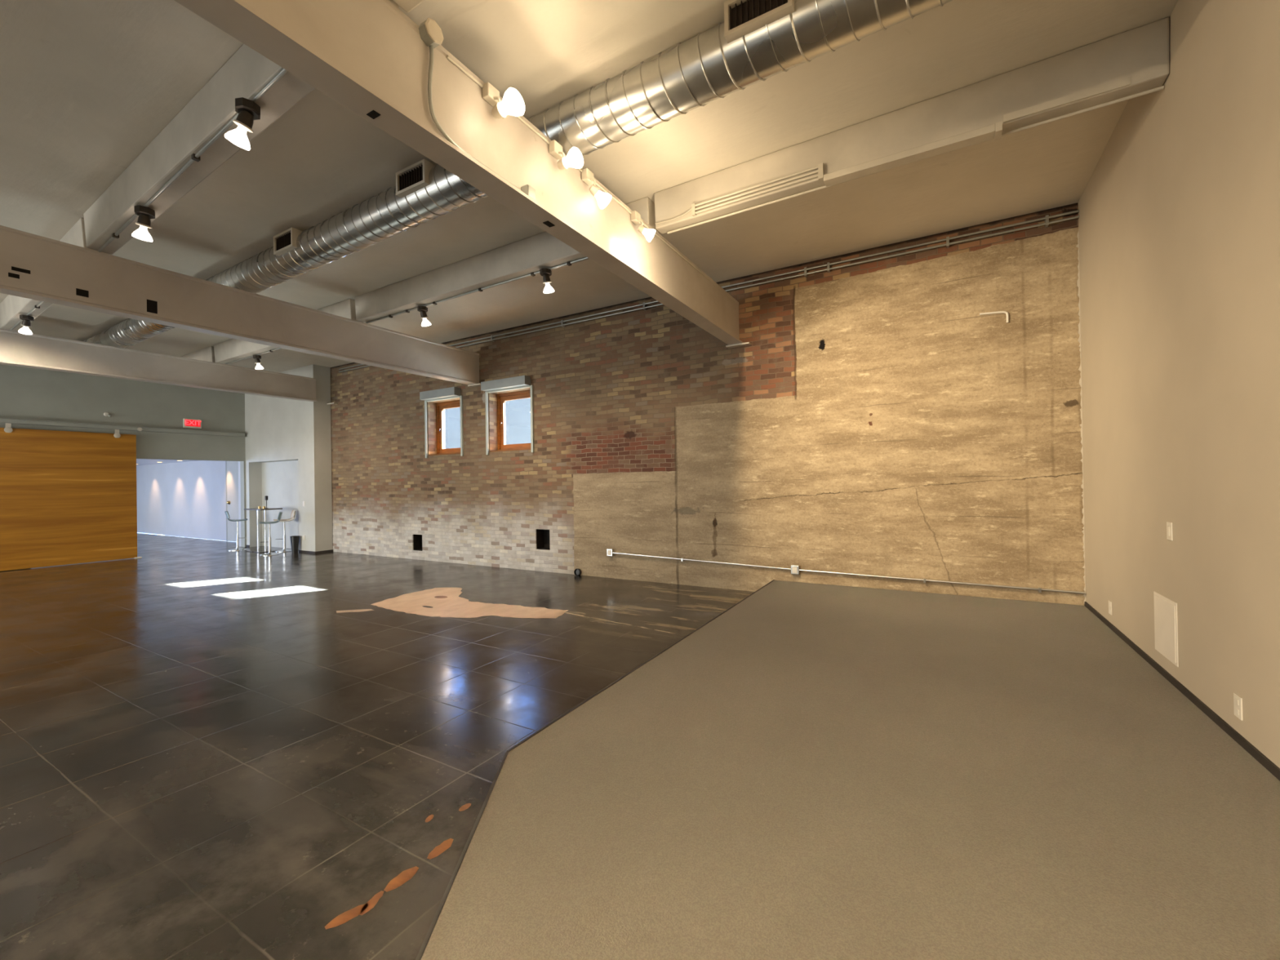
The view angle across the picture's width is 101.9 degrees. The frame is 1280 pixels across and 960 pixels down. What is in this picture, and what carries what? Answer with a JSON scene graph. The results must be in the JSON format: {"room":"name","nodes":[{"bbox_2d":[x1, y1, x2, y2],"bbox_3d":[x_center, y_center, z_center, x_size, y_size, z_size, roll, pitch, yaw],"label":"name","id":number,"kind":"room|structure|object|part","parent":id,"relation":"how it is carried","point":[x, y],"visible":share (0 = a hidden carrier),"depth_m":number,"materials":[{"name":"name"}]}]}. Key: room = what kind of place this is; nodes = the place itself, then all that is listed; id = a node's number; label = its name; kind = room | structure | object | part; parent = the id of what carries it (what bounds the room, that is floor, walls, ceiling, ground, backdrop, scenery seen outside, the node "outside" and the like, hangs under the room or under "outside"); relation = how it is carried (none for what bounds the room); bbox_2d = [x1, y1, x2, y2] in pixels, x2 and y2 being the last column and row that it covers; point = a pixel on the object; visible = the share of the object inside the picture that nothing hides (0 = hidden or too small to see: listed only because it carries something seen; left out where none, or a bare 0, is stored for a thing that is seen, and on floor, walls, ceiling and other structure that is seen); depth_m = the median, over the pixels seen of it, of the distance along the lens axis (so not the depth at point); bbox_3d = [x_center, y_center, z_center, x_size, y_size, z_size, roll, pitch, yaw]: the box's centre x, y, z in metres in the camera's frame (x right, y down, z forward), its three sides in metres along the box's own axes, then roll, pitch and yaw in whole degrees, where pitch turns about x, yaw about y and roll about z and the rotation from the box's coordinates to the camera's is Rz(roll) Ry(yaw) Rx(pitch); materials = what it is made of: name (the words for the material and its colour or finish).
{"room":"empty loft hall","nodes":[
{"label":"empty loft hall","id":0,"kind":"room"},
{"bbox_2d":[0,364,246,546],"bbox_3d":[-14.083,-0.391,8.024,0.200,4.506,14.508,-1,0,30],"label":"wall","id":1,"kind":"structure","parent":0,"point":[25,393],"depth_m":12.07,"materials":[{"name":"grey paint"}]},
{"bbox_2d":[103,412,111,417],"bbox_3d":[-11.857,-1.453,11.573,0.109,0.116,0.121,-1,0,30],"label":"wall sensor","id":2,"kind":"object","parent":1,"relation":"attached to","point":[105,414],"visible":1,"depth_m":11.56,"materials":[{"name":"white plastic"}]},
{"bbox_2d":[0,417,244,436],"bbox_3d":[-12.015,-1.172,11.233,0.169,0.105,5.940,-1,0,30],"label":"door track","id":3,"kind":"object","parent":1,"relation":"attached to","point":[21,421],"visible":1,"depth_m":11.59,"materials":[{"name":"metal"}]},
{"bbox_2d":[0,422,142,571],"bbox_3d":[-12.458,0.335,10.409,0.098,2.924,3.660,-1,0,30],"label":"wood door","id":4,"kind":"structure","parent":3,"relation":"hanging from","point":[67,497],"depth_m":10.94,"materials":[{"name":"orange wood"}]},
{"bbox_2d":[182,418,201,428],"bbox_3d":[-11.114,-1.399,12.893,0.064,0.225,0.350,-1,0,30],"label":"exit sign","id":5,"kind":"object","parent":1,"relation":"attached to","point":[187,423],"visible":1,"depth_m":12.87,"materials":[{"name":"red plastic"}]},
{"bbox_2d":[136,458,198,465],"bbox_3d":[-17.282,-0.669,14.566,11.900,0.200,7.000,-1,0,30],"label":"ceiling","id":6,"kind":"structure","parent":0,"point":[140,461],"depth_m":16.56,"materials":[{"name":"white paint"}]},
{"bbox_2d":[136,460,235,542],"bbox_3d":[-15.466,0.577,17.448,11.700,2.600,0.200,-1,0,30],"label":"wall","id":7,"kind":"structure","parent":0,"point":[188,499],"depth_m":17.05,"materials":[{"name":"white paint"}]},
{"bbox_2d":[225,461,228,541],"bbox_3d":[-12.294,0.589,15.463,0.060,2.460,0.040,-1,0,30],"label":"trim","id":8,"kind":"structure","parent":7,"relation":"attached to","point":[225,461],"depth_m":15.44,"materials":[{"name":"grey paint"}]},
{"bbox_2d":[226,461,239,541],"bbox_3d":[-11.406,0.573,14.902,2.000,2.420,0.113,-1,0,30],"label":"door","id":9,"kind":"structure","parent":7,"relation":"in","point":[232,466],"depth_m":15.24,"materials":[{"name":"grey paint"}]},
{"bbox_2d":[238,461,240,546],"bbox_3d":[-12.123,0.499,11.684,0.120,2.600,6.400,-1,0,30],"label":"wall","id":10,"kind":"structure","parent":0,"point":[239,480],"depth_m":13.98,"materials":[{"name":"white paint"}]},
{"bbox_2d":[244,364,332,551],"bbox_3d":[-9.007,-0.470,13.221,3.350,4.456,0.398,-1,0,30],"label":"wall","id":11,"kind":"structure","parent":0,"point":[288,442],"depth_m":12.87,"materials":[{"name":"grey paint"}]},
{"bbox_2d":[245,545,333,553],"bbox_3d":[-8.968,1.733,13.207,3.362,0.050,0.420,-1,0,30],"label":"baseboard","id":12,"kind":"structure","parent":11,"relation":"attached to","point":[331,550],"depth_m":12.38,"materials":[{"name":"rubber"}]},
{"bbox_2d":[0,533,754,959],"bbox_3d":[-11.936,1.922,6.681,30.591,0.302,14.728,-1,0,30],"label":"floor","id":13,"kind":"structure","parent":0,"point":[208,751],"depth_m":3.38,"materials":[{"name":"black tile"}]},
{"bbox_2d":[224,511,247,551],"bbox_3d":[-10.251,1.281,13.185,0.461,0.992,0.402,-1,0,-38],"label":"bar stool","id":14,"kind":"object","parent":13,"relation":"on","point":[227,514],"visible":1,"depth_m":13.17,"materials":[{"name":"silver metal"}]},
{"bbox_2d":[244,507,282,552],"bbox_3d":[-9.301,1.231,12.822,0.850,1.060,0.480,-1,0,30],"label":"bar table","id":15,"kind":"object","parent":13,"relation":"on","point":[258,550],"visible":0.86,"depth_m":12.77,"materials":[{"name":"silver metal"}]},
{"bbox_3d":[-9.522,1.758,12.953,0.320,0.015,0.400,-1,0,30],"label":"foot plate","id":16,"kind":"part","parent":15,"relation":"part of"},
{"bbox_3d":[-9.530,1.240,12.955,0.039,1.010,0.040,-1,0,30],"label":"leg","id":17,"kind":"part","parent":15,"relation":"part of","materials":[{"name":"silver metal"}]},
{"bbox_3d":[-9.210,1.234,12.769,0.039,1.010,0.040,-1,0,30],"label":"leg","id":18,"kind":"part","parent":15,"relation":"part of","materials":[{"name":"silver metal"}]},
{"bbox_3d":[-9.202,1.752,12.767,0.320,0.015,0.400,-1,0,30],"label":"foot plate","id":19,"kind":"part","parent":15,"relation":"part of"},
{"bbox_2d":[264,495,268,508],"bbox_3d":[-9.193,0.544,12.779,0.070,0.310,0.070,-1,0,30],"label":"dispenser","id":20,"kind":"object","parent":15,"relation":"on","point":[265,496],"visible":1,"depth_m":12.76,"materials":[{"name":"black plastic"}]},
{"bbox_2d":[258,511,282,555],"bbox_3d":[-8.645,1.252,12.167,0.461,0.992,0.402,-1,0,-36],"label":"bar stool","id":21,"kind":"object","parent":13,"relation":"on","point":[269,553],"visible":1,"depth_m":12.13,"materials":[{"name":"silver metal"}]},
{"bbox_2d":[273,510,296,551],"bbox_3d":[-8.765,1.255,12.839,0.468,0.996,0.421,-1,0,-40],"label":"bar stool","id":22,"kind":"object","parent":13,"relation":"on","point":[293,513],"visible":0.86,"depth_m":12.80,"materials":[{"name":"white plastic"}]},
{"bbox_2d":[289,535,299,553],"bbox_3d":[-8.265,1.544,12.435,0.196,0.399,0.196,-1,0,30],"label":"waste bin","id":23,"kind":"object","parent":13,"relation":"on","point":[295,540],"visible":1,"depth_m":12.37,"materials":[{"name":"black plastic"}]},
{"bbox_2d":[415,579,1279,959],"bbox_3d":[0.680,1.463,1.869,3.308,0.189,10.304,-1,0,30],"label":"carpet","id":24,"kind":"object","parent":13,"relation":"on","point":[810,771],"visible":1,"depth_m":2.18,"materials":[{"name":"grey carpet"}]},
{"bbox_3d":[-0.025,1.403,2.305,1.454,0.044,10.293,-1,0,13],"label":"edge trim","id":25,"kind":"part","parent":24,"relation":"part of","materials":[{"name":"rubber"}]},
{"bbox_2d":[0,0,1177,372],"bbox_3d":[-6.494,-2.930,3.655,17.991,0.300,15.208,-1,0,30],"label":"ceiling","id":26,"kind":"structure","parent":0,"point":[86,86],"depth_m":4.42,"materials":[{"name":"paint"}]},
{"bbox_2d":[0,217,110,331],"bbox_3d":[-7.870,-2.566,6.877,4.812,0.355,0.248,-1,0,32],"label":"joist","id":27,"kind":"object","parent":26,"relation":"attached to","point":[11,307],"visible":0.38,"depth_m":7.26,"materials":[{"name":"beige paint"}]},
{"bbox_2d":[9,301,44,330],"bbox_3d":[-7.840,-2.370,6.843,4.644,0.034,0.045,-1,0,32],"label":"conduit","id":28,"kind":"object","parent":27,"relation":"attached to","point":[37,306],"visible":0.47,"depth_m":7.28,"materials":[{"name":"grey metal"}]},
{"bbox_2d":[17,315,34,334],"bbox_3d":[-8.820,-2.218,7.460,0.215,0.257,0.136,-1,0,30],"label":"ceiling lamp","id":29,"kind":"object","parent":28,"relation":"hanging from","point":[26,319],"visible":1,"depth_m":7.43,"materials":[{"name":"brown metal"}]},
{"bbox_3d":[-8.858,-2.155,7.482,0.124,0.133,0.134,-1,0,30],"label":"bulb","id":30,"kind":"part","parent":29,"relation":"part of","materials":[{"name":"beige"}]},
{"bbox_2d":[181,346,214,362],"bbox_3d":[-10.051,-2.511,11.477,3.362,0.355,0.248,-1,0,31],"label":"joist","id":31,"kind":"object","parent":26,"relation":"attached to","point":[207,354],"visible":0.12,"depth_m":10.69,"materials":[{"name":"beige paint"}]},
{"bbox_2d":[83,0,398,254],"bbox_3d":[-3.557,-2.644,4.141,5.182,0.355,0.248,-1,0,32],"label":"joist","id":32,"kind":"object","parent":26,"relation":"attached to","point":[247,71],"visible":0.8,"depth_m":3.98,"materials":[{"name":"beige paint"}]},
{"bbox_2d":[97,68,287,252],"bbox_3d":[-3.589,-2.448,4.088,5.048,0.034,0.046,-1,0,33],"label":"conduit","id":33,"kind":"object","parent":32,"relation":"attached to","point":[194,157],"visible":0.7,"depth_m":3.92,"materials":[{"name":"grey metal"}]},
{"bbox_2d":[131,205,155,242],"bbox_3d":[-4.463,-2.290,4.670,0.203,0.271,0.143,-1,0,30],"label":"ceiling lamp","id":34,"kind":"object","parent":33,"relation":"hanging from","point":[145,214],"visible":1,"depth_m":4.64,"materials":[{"name":"brown metal"}]},
{"bbox_3d":[-4.493,-2.221,4.687,0.134,0.134,0.140,-1,0,30],"label":"bulb","id":35,"kind":"part","parent":34,"relation":"part of","materials":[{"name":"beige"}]},
{"bbox_2d":[224,97,260,151],"bbox_3d":[-2.612,-2.325,3.417,0.216,0.269,0.139,-1,0,10],"label":"ceiling lamp","id":36,"kind":"object","parent":33,"relation":"hanging from","point":[248,111],"visible":1,"depth_m":3.38,"materials":[{"name":"brown metal"}]},
{"bbox_3d":[-2.654,-2.259,3.424,0.131,0.138,0.139,-1,0,30],"label":"bulb","id":37,"kind":"part","parent":36,"relation":"part of","materials":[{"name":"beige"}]},
{"bbox_2d":[213,298,363,364],"bbox_3d":[-6.452,-2.576,9.314,4.803,0.355,0.248,-1,0,31],"label":"joist","id":38,"kind":"object","parent":26,"relation":"attached to","point":[233,349],"visible":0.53,"depth_m":9.75,"materials":[{"name":"beige paint"}]},
{"bbox_2d":[225,347,281,364],"bbox_3d":[-6.394,-2.381,9.328,4.640,0.034,0.044,-1,0,31],"label":"conduit","id":39,"kind":"object","parent":38,"relation":"attached to","point":[273,350],"visible":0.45,"depth_m":9.84,"materials":[{"name":"grey metal"}]},
{"bbox_2d":[253,355,263,369],"bbox_3d":[-7.262,-2.229,9.877,0.133,0.259,0.176,-1,0,7],"label":"ceiling lamp","id":40,"kind":"object","parent":39,"relation":"hanging from","point":[257,357],"visible":1,"depth_m":9.84,"materials":[{"name":"brown metal"}]},
{"bbox_3d":[-7.258,-2.162,9.901,0.134,0.125,0.130,-1,0,30],"label":"bulb","id":41,"kind":"part","parent":40,"relation":"part of","materials":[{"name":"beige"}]},
{"bbox_2d":[392,0,425,13],"bbox_3d":[0.304,-2.714,1.761,3.742,0.355,0.248,-1,0,31],"label":"joist","id":42,"kind":"object","parent":26,"relation":"attached to","point":[407,6],"visible":1,"depth_m":2.73,"materials":[{"name":"beige paint"}]},
{"bbox_2d":[355,196,657,323],"bbox_3d":[-2.073,-2.655,6.690,5.174,0.355,0.248,-1,0,31],"label":"joist","id":43,"kind":"object","parent":26,"relation":"attached to","point":[535,253],"visible":0.64,"depth_m":6.57,"materials":[{"name":"beige paint"}]},
{"bbox_2d":[366,257,589,324],"bbox_3d":[-2.062,-2.459,6.714,5.041,0.034,0.045,-1,0,31],"label":"conduit","id":44,"kind":"object","parent":43,"relation":"attached to","point":[569,264],"visible":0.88,"depth_m":6.67,"materials":[{"name":"grey metal"}]},
{"bbox_2d":[417,306,431,326],"bbox_3d":[-3.057,-2.306,7.367,0.134,0.258,0.207,-1,0,10],"label":"ceiling lamp","id":45,"kind":"object","parent":44,"relation":"hanging from","point":[423,309],"visible":1,"depth_m":7.33,"materials":[{"name":"brown metal"}]},
{"bbox_3d":[-3.049,-2.243,7.407,0.133,0.132,0.125,-1,0,30],"label":"bulb","id":46,"kind":"part","parent":45,"relation":"part of","materials":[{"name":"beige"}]},
{"bbox_2d":[539,267,554,293],"bbox_3d":[-1.098,-2.341,6.146,0.144,0.259,0.194,-1,0,30],"label":"ceiling lamp","id":47,"kind":"object","parent":44,"relation":"hanging from","point":[545,273],"visible":1,"depth_m":6.11,"materials":[{"name":"brown metal"}]},
{"bbox_3d":[-1.085,-2.275,6.178,0.134,0.128,0.128,-1,0,30],"label":"bulb","id":48,"kind":"part","parent":47,"relation":"part of","materials":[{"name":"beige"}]},
{"bbox_2d":[83,0,952,348],"bbox_3d":[-4.733,-2.601,6.477,17.193,0.379,0.418,-1,0,31],"label":"air duct","id":49,"kind":"object","parent":26,"relation":"hanging from","point":[757,41],"visible":0.68,"depth_m":3.57,"materials":[{"name":"metal"}]},
{"bbox_2d":[275,231,290,250],"bbox_3d":[-3.967,-2.663,5.812,0.350,0.155,0.030,-1,0,30],"label":"grille","id":50,"kind":"object","parent":49,"relation":"attached to","point":[283,238],"depth_m":5.80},
{"bbox_2d":[273,226,302,256],"bbox_3d":[-3.956,-2.664,5.831,0.400,0.205,0.105,-1,0,30],"label":"register","id":51,"kind":"object","parent":49,"relation":"attached to","point":[286,242],"depth_m":5.79,"materials":[{"name":"metal"}]},
{"bbox_2d":[399,164,422,191],"bbox_3d":[-2.038,-2.698,4.655,0.350,0.155,0.030,-1,0,30],"label":"grille","id":52,"kind":"object","parent":49,"relation":"attached to","point":[411,178],"depth_m":4.64,"materials":[{"name":"metal"}]},
{"bbox_2d":[395,158,434,198],"bbox_3d":[-2.026,-2.699,4.674,0.400,0.205,0.105,-1,0,30],"label":"register","id":53,"kind":"object","parent":49,"relation":"attached to","point":[414,180],"depth_m":4.63,"materials":[{"name":"metal"}]},
{"bbox_2d":[729,0,787,29],"bbox_3d":[0.690,-2.748,3.020,0.350,0.155,0.030,-1,0,30],"label":"grille","id":54,"kind":"object","parent":49,"relation":"attached to","point":[743,13],"depth_m":3.04,"materials":[{"name":"metal"}]},
{"bbox_2d":[724,0,794,43],"bbox_3d":[0.701,-2.748,3.039,0.400,0.205,0.105,-1,0,30],"label":"register","id":55,"kind":"object","parent":49,"relation":"attached to","point":[744,20],"depth_m":3.04,"materials":[{"name":"metal"}]},
{"bbox_2d":[653,17,1169,234],"bbox_3d":[1.792,-2.725,4.317,3.741,0.355,0.188,-1,0,31],"label":"joist","id":56,"kind":"object","parent":26,"relation":"attached to","point":[1141,54],"visible":0.93,"depth_m":3.91,"materials":[{"name":"beige paint"}]},
{"bbox_2d":[654,162,823,224],"bbox_3d":[0.845,-2.579,4.773,1.621,0.125,0.040,-1,0,31],"label":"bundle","id":57,"kind":"object","parent":56,"relation":"attached to","point":[820,166],"visible":1,"depth_m":4.64,"materials":[{"name":"beige paint"}]},
{"bbox_3d":[1.523,-2.591,4.367,0.040,0.125,0.040,-1,0,30],"label":"plate","id":58,"kind":"part","parent":57,"relation":"part of","materials":[{"name":"beige paint"}]},
{"bbox_2d":[666,85,1164,234],"bbox_3d":[1.844,-2.527,4.316,3.645,0.021,0.022,-1,0,31],"label":"conduit","id":59,"kind":"object","parent":56,"relation":"attached to","point":[1157,89],"visible":0.81,"depth_m":3.79,"materials":[{"name":"metal"}]},
{"bbox_2d":[823,76,1130,186],"bbox_3d":[2.382,-2.554,3.888,1.915,0.120,0.115,-1,0,30],"label":"surface raceway","id":60,"kind":"object","parent":56,"relation":"attached to","point":[989,132],"visible":1,"depth_m":3.88,"materials":[{"name":"beige paint"}]},
{"bbox_2d":[330,202,1084,605],"bbox_3d":[-2.728,-0.530,10.052,17.991,4.556,0.420,-1,0,30],"label":"wall","id":61,"kind":"structure","parent":0,"point":[872,420],"depth_m":7.06,"materials":[{"name":"brick"}]},
{"bbox_2d":[0,328,337,404],"bbox_3d":[-11.021,-2.067,6.240,0.340,0.552,14.497,-1,0,30],"label":"steel beam","id":62,"kind":"structure","parent":61,"relation":"attached to","point":[17,348],"depth_m":9.50,"materials":[{"name":"paint"}]},
{"bbox_2d":[0,225,480,386],"bbox_3d":[-6.787,-2.098,3.777,0.335,0.622,14.497,-1,0,30],"label":"steel beam","id":63,"kind":"structure","parent":61,"relation":"attached to","point":[33,266],"depth_m":6.24,"materials":[{"name":"paint"}]},
{"bbox_3d":[-3.162,-1.825,9.998,0.335,0.021,0.099,-1,0,30],"label":"bearing plate","id":64,"kind":"part","parent":63,"relation":"part of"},
{"bbox_2d":[429,400,460,455],"bbox_3d":[-3.892,-1.072,10.663,0.980,1.120,0.290,-1,0,30],"label":"window frame","id":65,"kind":"structure","parent":61,"relation":"in","point":[440,406],"depth_m":10.91,"materials":[{"name":"orange wood"}]},
{"bbox_2d":[419,386,463,457],"bbox_3d":[-4.012,-1.141,10.461,1.114,1.350,0.160,-1,0,30],"label":"roller shutter","id":66,"kind":"object","parent":65,"relation":"attached to","point":[451,393],"visible":1,"depth_m":10.38,"materials":[{"name":"grey metal"}]},
{"bbox_3d":[-4.441,-1.051,10.783,0.044,1.187,0.035,-1,0,30],"label":"guide rail","id":67,"kind":"part","parent":66,"relation":"part of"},
{"bbox_3d":[-3.988,-1.640,10.517,0.990,0.027,0.035,-1,0,30],"label":"header rail","id":68,"kind":"part","parent":66,"relation":"part of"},
{"bbox_3d":[-3.517,-1.068,10.245,0.044,1.187,0.035,-1,0,30],"label":"guide rail","id":69,"kind":"part","parent":66,"relation":"part of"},
{"bbox_3d":[-3.909,-0.525,10.618,0.970,0.023,0.190,-1,0,30],"label":"sill","id":70,"kind":"part","parent":65,"relation":"part of","materials":[{"name":"orange wood"}]},
{"bbox_3d":[-3.843,-1.077,10.748,0.880,1.010,0.045,-1,0,30],"label":"sash","id":71,"kind":"part","parent":65,"relation":"part of","materials":[{"name":"orange wood"}]},
{"bbox_2d":[173,0,751,348],"bbox_3d":[-2.231,-2.185,1.125,0.340,0.632,14.497,-1,0,30],"label":"steel beam","id":72,"kind":"structure","parent":61,"relation":"attached to","point":[368,56],"depth_m":3.06,"materials":[{"name":"paint"}]},
{"bbox_2d":[418,17,535,199],"bbox_3d":[-0.970,-2.241,3.231,0.071,0.630,0.885,-1,0,30],"label":"conduit","id":73,"kind":"object","parent":72,"relation":"attached to","point":[431,33],"visible":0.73,"depth_m":2.91,"materials":[{"name":"grey metal"}]},
{"bbox_3d":[-1.141,-2.495,2.886,0.012,0.120,0.120,-1,0,30],"label":"plate","id":74,"kind":"part","parent":73,"relation":"part of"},
{"bbox_2d":[482,81,524,119],"bbox_3d":[-0.855,-2.375,3.264,0.238,0.224,0.152,-1,0,30],"label":"lamp","id":75,"kind":"object","parent":72,"relation":"attached to","point":[512,104],"visible":1,"depth_m":3.24,"materials":[{"name":"beige"}]},
{"bbox_3d":[-0.899,-2.374,3.278,0.050,0.091,0.035,-1,0,30],"label":"arm","id":76,"kind":"part","parent":75,"relation":"part of"},
{"bbox_3d":[-0.812,-2.340,3.239,0.139,0.152,0.152,-1,0,30],"label":"bulb","id":77,"kind":"part","parent":75,"relation":"part of","materials":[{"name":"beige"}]},
{"bbox_2d":[548,139,583,169],"bbox_3d":[-0.538,-2.380,3.820,0.225,0.218,0.140,-1,0,30],"label":"lamp","id":78,"kind":"object","parent":72,"relation":"attached to","point":[574,158],"visible":1,"depth_m":3.80,"materials":[{"name":"beige"}]},
{"bbox_3d":[-0.577,-2.376,3.831,0.050,0.091,0.035,-1,0,30],"label":"arm","id":79,"kind":"part","parent":78,"relation":"part of"},
{"bbox_3d":[-0.496,-2.342,3.796,0.128,0.140,0.140,-1,0,30],"label":"bulb","id":80,"kind":"part","parent":78,"relation":"part of","materials":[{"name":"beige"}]},
{"bbox_2d":[446,54,710,279],"bbox_3d":[-0.133,-2.477,4.729,0.018,0.017,3.940,-1,0,30],"label":"conduit","id":81,"kind":"object","parent":72,"relation":"attached to","point":[448,57],"visible":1,"depth_m":3.79,"materials":[{"name":"metal"}]},
{"bbox_2d":[581,168,611,208],"bbox_3d":[-0.358,-2.353,4.222,0.247,0.274,0.129,-1,0,-23],"label":"lamp","id":82,"kind":"object","parent":72,"relation":"attached to","point":[602,198],"visible":1,"depth_m":4.19,"materials":[{"name":"beige"}]},
{"bbox_3d":[-0.296,-2.283,4.229,0.129,0.132,0.144,-1,0,30],"label":"bulb","id":83,"kind":"part","parent":82,"relation":"part of","materials":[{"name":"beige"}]},
{"bbox_2d":[631,210,655,242],"bbox_3d":[0.030,-2.362,4.860,0.235,0.262,0.120,-1,0,-5],"label":"lamp","id":84,"kind":"object","parent":72,"relation":"attached to","point":[649,233],"visible":1,"depth_m":4.82,"materials":[{"name":"beige"}]},
{"bbox_3d":[0.093,-2.292,4.862,0.127,0.119,0.127,-1,0,30],"label":"bulb","id":85,"kind":"part","parent":84,"relation":"part of","materials":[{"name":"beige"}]},
{"bbox_3d":[1.394,-1.907,7.346,0.340,0.021,0.099,-1,0,30],"label":"bearing plate","id":86,"kind":"part","parent":72,"relation":"part of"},
{"bbox_2d":[413,528,550,551],"bbox_3d":[-3.152,1.185,10.201,3.753,0.558,0.198,-1,0,30],"label":"wall vent","id":87,"kind":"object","parent":61,"relation":"attached to","point":[542,535],"depth_m":9.46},
{"bbox_2d":[490,389,531,452],"bbox_3d":[-2.337,-1.105,9.758,1.040,1.130,0.290,-1,0,30],"label":"window","id":88,"kind":"structure","parent":61,"relation":"in","point":[502,398],"depth_m":10.01,"materials":[{"name":"orange wood"}]},
{"bbox_2d":[480,375,534,454],"bbox_3d":[-2.456,-1.171,9.555,1.174,1.365,0.160,-1,0,30],"label":"roller shutter","id":89,"kind":"object","parent":88,"relation":"attached to","point":[522,381],"visible":1,"depth_m":9.47,"materials":[{"name":"grey metal"}]},
{"bbox_3d":[-2.912,-1.081,9.893,0.044,1.202,0.035,-1,0,30],"label":"guide rail","id":90,"kind":"part","parent":89,"relation":"part of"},
{"bbox_3d":[-2.432,-1.677,9.612,1.050,0.027,0.035,-1,0,30],"label":"header rail","id":91,"kind":"part","parent":89,"relation":"part of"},
{"bbox_3d":[-1.935,-1.099,9.325,0.044,1.202,0.035,-1,0,30],"label":"guide rail","id":92,"kind":"part","parent":89,"relation":"part of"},
{"bbox_3d":[-2.354,-0.553,9.712,1.030,0.023,0.190,-1,0,30],"label":"sill","id":93,"kind":"part","parent":88,"relation":"part of","materials":[{"name":"orange wood"}]},
{"bbox_3d":[-2.288,-1.110,9.842,0.940,1.020,0.045,-1,0,30],"label":"sash","id":94,"kind":"part","parent":88,"relation":"part of","materials":[{"name":"orange wood"}]},
{"bbox_2d":[573,568,581,575],"bbox_3d":[-1.057,1.563,8.813,0.124,0.126,0.066,-1,0,30],"label":"pipe stub","id":95,"kind":"object","parent":61,"relation":"attached to","point":[577,571],"visible":1,"depth_m":8.80,"materials":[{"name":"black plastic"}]},
{"bbox_2d":[338,209,1079,372],"bbox_3d":[-1.243,-2.696,8.897,13.587,0.106,0.065,-1,0,30],"label":"pipes","id":96,"kind":"object","parent":61,"relation":"attached to","point":[1047,217],"visible":0.91,"depth_m":6.71,"materials":[{"name":"grey metal"}]},
{"bbox_2d":[606,548,1085,594],"bbox_3d":[2.079,1.170,6.984,6.042,0.190,0.059,-1,0,30],"label":"conduit","id":97,"kind":"object","parent":61,"relation":"attached to","point":[795,569],"visible":1,"depth_m":6.63,"materials":[{"name":"white plastic"}]},
{"bbox_2d":[792,566,796,573],"bbox_3d":[2.074,1.205,6.956,0.060,0.084,0.006,-1,0,30],"label":"outlet","id":98,"kind":"object","parent":97,"relation":"attached to","point":[794,568],"depth_m":6.95,"materials":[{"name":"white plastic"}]},
{"bbox_2d":[979,311,1008,323],"bbox_3d":[4.004,-1.835,5.872,0.273,0.152,0.024,-1,0,30],"label":"pipe elbow","id":99,"kind":"object","parent":61,"relation":"attached to","point":[997,312],"visible":1,"depth_m":5.84,"materials":[{"name":"white plastic"}]},
{"bbox_2d":[1075,231,1085,604],"bbox_3d":[4.665,-0.661,5.496,0.024,3.938,0.014,-1,0,30],"label":"trim","id":100,"kind":"structure","parent":61,"relation":"attached to","point":[1077,235],"depth_m":5.49,"materials":[{"name":"beige paint"}]},
{"bbox_2d":[1078,0,1279,768],"bbox_3d":[1.140,-0.664,-0.835,0.250,4.506,14.508,-1,0,30],"label":"wall","id":101,"kind":"structure","parent":0,"point":[1179,220],"depth_m":3.02,"materials":[{"name":"beige paint"}]},
{"bbox_2d":[1108,600,1111,615],"bbox_3d":[4.225,1.147,4.668,0.010,0.118,0.085,-1,0,30],"label":"power outlet","id":102,"kind":"object","parent":101,"relation":"attached to","point":[1109,602],"visible":1,"depth_m":4.65,"materials":[{"name":"white plastic"}]},
{"bbox_2d":[1153,591,1178,666],"bbox_3d":[3.546,0.994,3.506,0.010,0.410,0.410,-1,0,30],"label":"access panel","id":103,"kind":"object","parent":101,"relation":"attached to","point":[1166,620],"visible":1,"depth_m":3.47,"materials":[{"name":"metal"}]},
{"bbox_2d":[1166,521,1173,540],"bbox_3d":[3.480,0.336,3.414,0.012,0.118,0.085,-1,0,30],"label":"light switch","id":104,"kind":"object","parent":101,"relation":"attached to","point":[1169,525],"visible":1,"depth_m":3.40,"materials":[{"name":"white plastic"}]},
{"bbox_2d":[1084,601,1279,781],"bbox_3d":[1.056,1.332,-0.781,0.012,0.045,14.503,-1,0,30],"label":"baseboard","id":105,"kind":"structure","parent":101,"relation":"attached to","point":[1240,740],"depth_m":3.01,"materials":[{"name":"rubber"}]},
{"bbox_2d":[1233,692,1243,720],"bbox_3d":[3.050,1.156,2.650,0.010,0.115,0.078,-1,0,30],"label":"power outlet","id":106,"kind":"object","parent":101,"relation":"attached to","point":[1237,700],"visible":1,"depth_m":2.64,"materials":[{"name":"white plastic"}]},
{"bbox_2d":[1235,707,1239,715],"bbox_3d":[3.048,1.181,2.651,0.003,0.028,0.034,-1,0,30],"label":"socket","id":107,"kind":"object","parent":106,"relation":"attached to","point":[1237,709],"depth_m":2.65,"materials":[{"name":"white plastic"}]},
{"label":"outside","id":108,"kind":"structure","parent":0,"visible":0},
{"bbox_2d":[160,534,235,542],"bbox_3d":[-3.560,2.087,15.691,34.000,0.200,8.472,-1,0,30],"label":"baseboard","id":109,"kind":"structure","parent":108,"point":[161,535],"depth_m":19.61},
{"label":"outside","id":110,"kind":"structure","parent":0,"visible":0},
{"bbox_2d":[444,397,530,448],"bbox_3d":[-9.638,-0.207,18.739,16.500,4.600,0.300,-1,0,30],"label":"sky","id":111,"kind":"structure","parent":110,"point":[517,412],"depth_m":15.13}
]}

